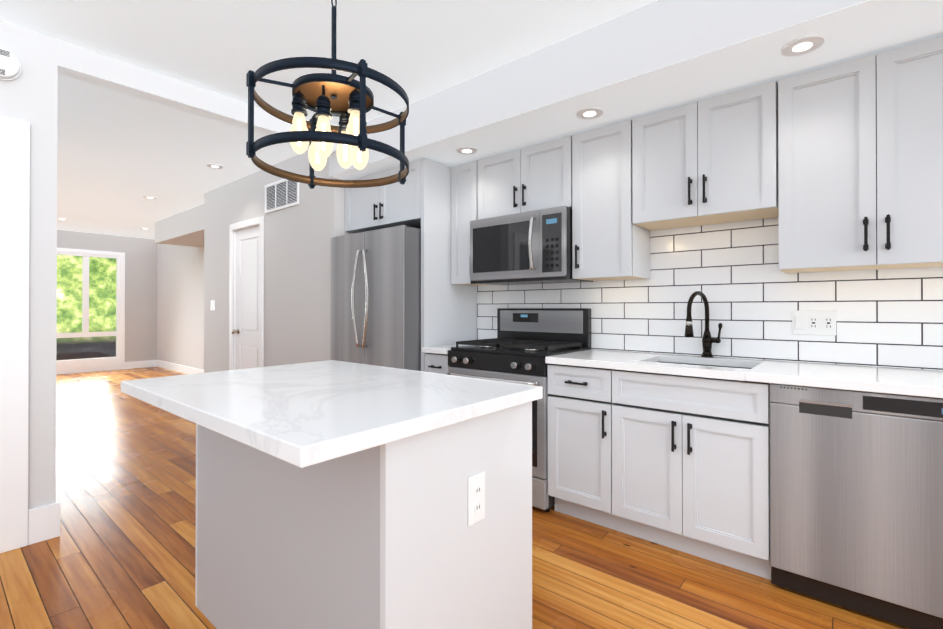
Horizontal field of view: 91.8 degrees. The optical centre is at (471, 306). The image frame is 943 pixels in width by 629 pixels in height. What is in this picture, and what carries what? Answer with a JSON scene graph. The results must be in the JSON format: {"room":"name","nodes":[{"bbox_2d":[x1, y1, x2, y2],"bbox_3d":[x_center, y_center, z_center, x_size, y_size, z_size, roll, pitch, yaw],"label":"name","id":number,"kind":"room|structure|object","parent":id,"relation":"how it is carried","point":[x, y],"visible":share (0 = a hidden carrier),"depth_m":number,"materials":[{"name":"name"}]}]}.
{"room":"kitchen","nodes":[
{"label":"kitchen","id":0,"kind":"room"},
{"bbox_2d":[0,20,57,508],"bbox_3d":[-2.857,-0.102,1.662,0.120,2.600,2.000,0,0,40],"label":"wall","id":1,"kind":"structure","parent":0,"point":[29,94],"depth_m":2.34,"materials":[{"name":"white paint"}]},
{"bbox_2d":[0,47,20,80],"bbox_3d":[-2.293,-1.183,2.218,0.039,0.156,0.156,0,0,40],"label":"smoke detector","id":2,"kind":"object","parent":1,"relation":"attached to","point":[10,67],"visible":0.98,"depth_m":2.23,"materials":[{"name":"white plastic"}]},
{"bbox_2d":[0,117,29,553],"bbox_3d":[-2.616,0.137,1.934,0.140,2.124,1.061,0,0,40],"label":"door frame","id":3,"kind":"structure","parent":1,"relation":"attached to","point":[14,282],"depth_m":2.26,"materials":[{"name":"white paint"}]},
{"bbox_2d":[57,230,156,363],"bbox_3d":[-7.968,-0.073,7.633,0.100,2.600,4.620,0,0,40],"label":"wall","id":4,"kind":"structure","parent":0,"point":[140,299],"depth_m":9.10,"materials":[{"name":"grey paint"}]},
{"bbox_2d":[56,248,124,366],"bbox_3d":[-7.363,0.025,8.331,0.095,2.150,1.690,0,0,40],"label":"window","id":5,"kind":"structure","parent":4,"relation":"in","point":[119,333],"depth_m":8.61,"materials":[{"name":"white paint"}]},
{"bbox_2d":[56,360,155,374],"bbox_3d":[-7.932,1.156,7.577,0.019,0.140,4.590,0,0,40],"label":"baseboard","id":6,"kind":"structure","parent":4,"relation":"attached to","point":[147,363],"depth_m":8.70,"materials":[{"name":"white paint"}]},
{"bbox_2d":[157,243,203,369],"bbox_3d":[-4.587,-0.072,7.885,4.970,2.600,0.100,0,0,40],"label":"wall","id":7,"kind":"structure","parent":0,"point":[180,305],"depth_m":8.51,"materials":[{"name":"grey paint"}]},
{"bbox_2d":[156,360,203,373],"bbox_3d":[-4.586,1.157,7.801,4.869,0.140,0.018,0,0,40],"label":"baseboard","id":8,"kind":"structure","parent":7,"relation":"attached to","point":[162,364],"depth_m":8.56,"materials":[{"name":"white paint"}]},
{"bbox_2d":[58,40,337,152],"bbox_3d":[-1.656,-1.329,3.108,0.120,0.133,1.750,0,0,40],"label":"header beam","id":9,"kind":"structure","parent":0,"point":[84,65],"depth_m":2.76,"materials":[{"name":"white paint"}]},
{"bbox_2d":[204,150,343,372],"bbox_3d":[-2.176,-0.087,4.741,2.760,2.600,0.100,0,0,40],"label":"wall","id":10,"kind":"structure","parent":0,"point":[297,274],"depth_m":4.36,"materials":[{"name":"grey paint"}]},
{"bbox_2d":[211,300,214,310],"bbox_3d":[-3.064,-0.009,5.410,0.120,0.120,0.008,0,0,40],"label":"light switch","id":11,"kind":"object","parent":10,"relation":"attached to","point":[212,304],"visible":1,"depth_m":5.39,"materials":[{"name":"white plastic"}]},
{"bbox_2d":[231,225,259,369],"bbox_3d":[-2.381,0.184,4.853,0.632,2.034,0.112,0,0,40],"label":"closet door","id":12,"kind":"structure","parent":10,"relation":"in","point":[246,331],"depth_m":4.89,"materials":[{"name":"white paint"}]},
{"bbox_2d":[229,216,263,369],"bbox_3d":[-2.359,0.153,4.880,0.780,2.120,0.118,0,0,40],"label":"door frame","id":13,"kind":"structure","parent":10,"relation":"attached to","point":[246,224],"depth_m":4.97,"materials":[{"name":"white paint"}]},
{"bbox_2d":[265,179,298,213],"bbox_3d":[-1.821,-1.069,4.375,0.640,0.280,0.012,0,0,40],"label":"air vent","id":14,"kind":"object","parent":10,"relation":"in","point":[281,194],"visible":0.96,"depth_m":4.38,"materials":[{"name":"white metal"}]},
{"bbox_2d":[0,0,656,238],"bbox_3d":[-2.907,-1.423,3.482,13.400,0.060,4.920,0,0,40],"label":"ceiling","id":15,"kind":"structure","parent":0,"point":[120,155],"depth_m":2.58,"materials":[{"name":"white paint"}]},
{"bbox_2d":[143,196,156,198],"bbox_3d":[-4.076,-1.378,5.794,0.146,0.008,0.146,0,0,40],"label":"recessed light","id":16,"kind":"object","parent":15,"relation":"in","point":[149,197],"visible":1,"depth_m":5.78,"materials":[{"name":"white paint"}]},
{"bbox_2d":[155,204,203,246],"bbox_3d":[-3.944,-1.204,6.866,2.670,0.345,0.650,0,0,40],"label":"soffit","id":17,"kind":"object","parent":15,"relation":"attached to","point":[185,228],"depth_m":6.86,"materials":[{"name":"grey paint"}]},
{"bbox_2d":[207,164,222,168],"bbox_3d":[-2.539,-1.384,4.525,0.146,0.008,0.146,0,0,40],"label":"recessed light","id":18,"kind":"object","parent":15,"relation":"in","point":[215,166],"visible":1,"depth_m":4.52,"materials":[{"name":"white paint"}]},
{"bbox_2d":[246,0,408,188],"bbox_3d":[-0.477,-0.933,1.584,0.526,0.937,0.526,0,0,40],"label":"pendant chandelier","id":19,"kind":"object","parent":15,"relation":"hanging from","point":[347,101],"visible":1,"depth_m":1.50,"materials":[{"name":"black metal"}]},
{"bbox_2d":[344,188,354,234],"bbox_3d":[-0.889,-0.090,4.207,0.100,2.600,0.690,0,0,40],"label":"wall","id":20,"kind":"structure","parent":0,"point":[345,233],"depth_m":3.90,"materials":[{"name":"grey paint"}]},
{"bbox_2d":[0,367,910,628],"bbox_3d":[-2.907,1.237,3.469,13.400,0.060,4.920,0,0,40],"label":"floor","id":21,"kind":"structure","parent":0,"point":[119,552],"depth_m":2.13,"materials":[{"name":"brown wood"}]},
{"bbox_2d":[195,400,534,628],"bbox_3d":[-0.449,0.759,1.703,1.176,0.878,0.643,0,0,40],"label":"kitchen island","id":22,"kind":"object","parent":21,"relation":"on","point":[331,494],"depth_m":1.32,"materials":[{"name":"white paint"}]},
{"bbox_2d":[121,360,542,471],"bbox_3d":[-0.528,0.297,1.634,1.266,0.040,0.898,0,0,40],"label":"island countertop","id":23,"kind":"structure","parent":22,"relation":"on","point":[309,414],"depth_m":1.33,"materials":[{"name":"white stone"}]},
{"bbox_2d":[468,471,484,525],"bbox_3d":[0.016,0.561,1.336,0.010,0.140,0.075,0,0,40],"label":"outlet","id":24,"kind":"object","parent":22,"relation":"attached to","point":[476,497],"visible":1,"depth_m":1.33,"materials":[{"name":"white plastic"}]},
{"bbox_2d":[330,225,420,370],"bbox_3d":[-0.611,0.321,3.731,0.906,1.775,0.803,0,0,40],"label":"refrigerator","id":25,"kind":"object","parent":21,"relation":"on","point":[375,315],"visible":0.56,"depth_m":3.38,"materials":[{"name":"grey metal"}]},
{"bbox_2d":[345,158,476,371],"bbox_3d":[-0.529,0.072,3.801,0.967,2.272,0.625,0,0,40],"label":"tall cabinet","id":26,"kind":"object","parent":21,"relation":"on","point":[420,198],"visible":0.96,"depth_m":3.44,"materials":[{"name":"grey paint"}]},
{"bbox_2d":[425,353,449,374],"bbox_3d":[-0.054,0.768,3.420,0.243,0.876,0.595,0,0,40],"label":"base cabinet","id":27,"kind":"object","parent":21,"relation":"on","point":[434,363],"depth_m":3.20,"materials":[{"name":"grey paint"}]},
{"bbox_2d":[447,308,590,511],"bbox_3d":[0.303,0.610,3.064,0.754,1.190,0.682,0,0,40],"label":"gas range","id":28,"kind":"object","parent":21,"relation":"on","point":[522,345],"visible":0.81,"depth_m":2.94,"materials":[{"name":"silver metal"}]},
{"bbox_2d":[548,364,664,523],"bbox_3d":[0.794,0.765,2.713,0.441,0.876,0.595,0,0,40],"label":"base cabinet","id":29,"kind":"object","parent":21,"relation":"on","point":[574,392],"depth_m":2.51,"materials":[{"name":"grey paint"}]},
{"bbox_2d":[422,344,942,397],"bbox_3d":[1.264,0.305,2.306,3.698,0.038,0.624,0,0,40],"label":"countertop","id":30,"kind":"structure","parent":29,"relation":"on","point":[911,382],"depth_m":2.06,"materials":[{"name":"white stone"}]},
{"bbox_2d":[684,291,721,356],"bbox_3d":[1.275,0.101,2.509,0.147,0.370,0.250,0,0,40],"label":"gooseneck faucet","id":31,"kind":"object","parent":30,"relation":"on","point":[708,340],"visible":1,"depth_m":2.55,"materials":[{"name":"black metal"}]},
{"bbox_2d":[662,362,751,368],"bbox_3d":[1.188,0.418,2.387,0.518,0.186,0.378,0,0,40],"label":"undermount sink","id":32,"kind":"object","parent":30,"relation":"in","point":[708,365],"depth_m":2.53,"materials":[{"name":"silver metal"}]},
{"bbox_2d":[597,389,770,579],"bbox_3d":[1.163,0.862,2.405,0.752,0.680,0.595,0,0,40],"label":"base cabinet","id":33,"kind":"object","parent":21,"relation":"on","point":[680,462],"depth_m":2.14,"materials":[{"name":"grey paint"}]},
{"bbox_2d":[770,383,942,628],"bbox_3d":[1.679,0.761,1.964,0.598,0.866,0.609,0,0,40],"label":"dishwasher","id":34,"kind":"object","parent":21,"relation":"on","point":[856,500],"visible":1,"depth_m":1.74,"materials":[{"name":"silver metal"}]},
{"bbox_2d":[329,0,942,179],"bbox_3d":[1.163,-1.241,2.325,5.470,0.316,0.760,0,0,40],"label":"soffit","id":35,"kind":"structure","parent":0,"point":[656,56],"depth_m":2.22,"materials":[{"name":"white paint"}]},
{"bbox_2d":[456,146,476,154],"bbox_3d":[-0.032,-1.075,3.158,0.146,0.008,0.146,0,0,40],"label":"recessed light","id":36,"kind":"object","parent":35,"relation":"in","point":[466,150],"visible":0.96,"depth_m":3.14,"materials":[{"name":"white paint"}]},
{"bbox_2d":[576,107,602,119],"bbox_3d":[0.661,-1.077,2.556,0.146,0.008,0.146,0,0,40],"label":"recessed light","id":37,"kind":"object","parent":35,"relation":"in","point":[587,113],"visible":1,"depth_m":2.55,"materials":[{"name":"white paint"}]},
{"bbox_2d":[781,35,824,56],"bbox_3d":[1.376,-1.081,1.900,0.146,0.008,0.146,0,0,40],"label":"recessed light","id":38,"kind":"object","parent":35,"relation":"in","point":[802,45],"visible":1,"depth_m":1.89,"materials":[{"name":"white paint"}]},
{"bbox_3d":[1.438,-0.097,2.650,5.470,2.600,0.100,0,0,40],"label":"wall","id":39,"kind":"structure","parent":0,"visible":0},
{"bbox_2d":[451,161,488,285],"bbox_3d":[0.042,-0.616,3.531,0.256,0.897,0.315,0,0,40],"label":"upper cabinet","id":40,"kind":"object","parent":39,"relation":"attached to","point":[463,175],"depth_m":3.43,"materials":[{"name":"grey paint"}]},
{"bbox_2d":[475,136,566,219],"bbox_3d":[0.433,-0.843,3.206,0.754,0.447,0.315,0,0,40],"label":"upper cabinet","id":41,"kind":"object","parent":39,"relation":"attached to","point":[531,178],"depth_m":3.07,"materials":[{"name":"grey paint"}]},
{"bbox_2d":[470,206,592,284],"bbox_3d":[0.383,-0.385,3.144,0.752,0.450,0.469,0,0,40],"label":"microwave","id":42,"kind":"object","parent":41,"relation":"attached to","point":[530,247],"visible":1,"depth_m":2.97,"materials":[{"name":"silver metal"}]},
{"bbox_2d":[567,120,658,280],"bbox_3d":[0.892,-0.620,2.822,0.434,0.897,0.315,0,0,40],"label":"upper cabinet","id":43,"kind":"object","parent":39,"relation":"attached to","point":[604,248],"depth_m":2.73,"materials":[{"name":"grey paint"}]},
{"bbox_2d":[627,85,758,229],"bbox_3d":[1.278,-0.770,2.500,0.688,0.600,0.315,0,0,40],"label":"upper cabinet","id":44,"kind":"object","parent":39,"relation":"attached to","point":[695,163],"depth_m":2.39,"materials":[{"name":"grey paint"}]},
{"bbox_2d":[477,217,942,370],"bbox_3d":[1.775,-0.224,2.297,4.500,1.250,0.010,0,0,40],"label":"tile backsplash","id":45,"kind":"structure","parent":39,"relation":"attached to","point":[748,288],"depth_m":2.51,"materials":[{"name":"white tile"}]},
{"bbox_2d":[792,311,835,335],"bbox_3d":[1.734,0.085,2.317,0.180,0.123,0.010,0,0,40],"label":"outlet","id":46,"kind":"object","parent":45,"relation":"attached to","point":[813,322],"visible":1,"depth_m":2.31,"materials":[{"name":"white plastic"}]},
{"bbox_2d":[759,36,942,272],"bbox_3d":[1.812,-0.624,2.054,0.819,0.897,0.315,0,0,40],"label":"upper cabinet","id":47,"kind":"object","parent":39,"relation":"attached to","point":[837,167],"depth_m":1.98,"materials":[{"name":"grey paint"}]},
{"label":"outside","id":48,"kind":"structure","parent":0,"visible":0},
{"bbox_2d":[56,255,115,359],"bbox_3d":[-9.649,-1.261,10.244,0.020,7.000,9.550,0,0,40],"label":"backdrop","id":49,"kind":"structure","parent":48,"point":[100,283],"depth_m":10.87,"materials":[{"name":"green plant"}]}
]}

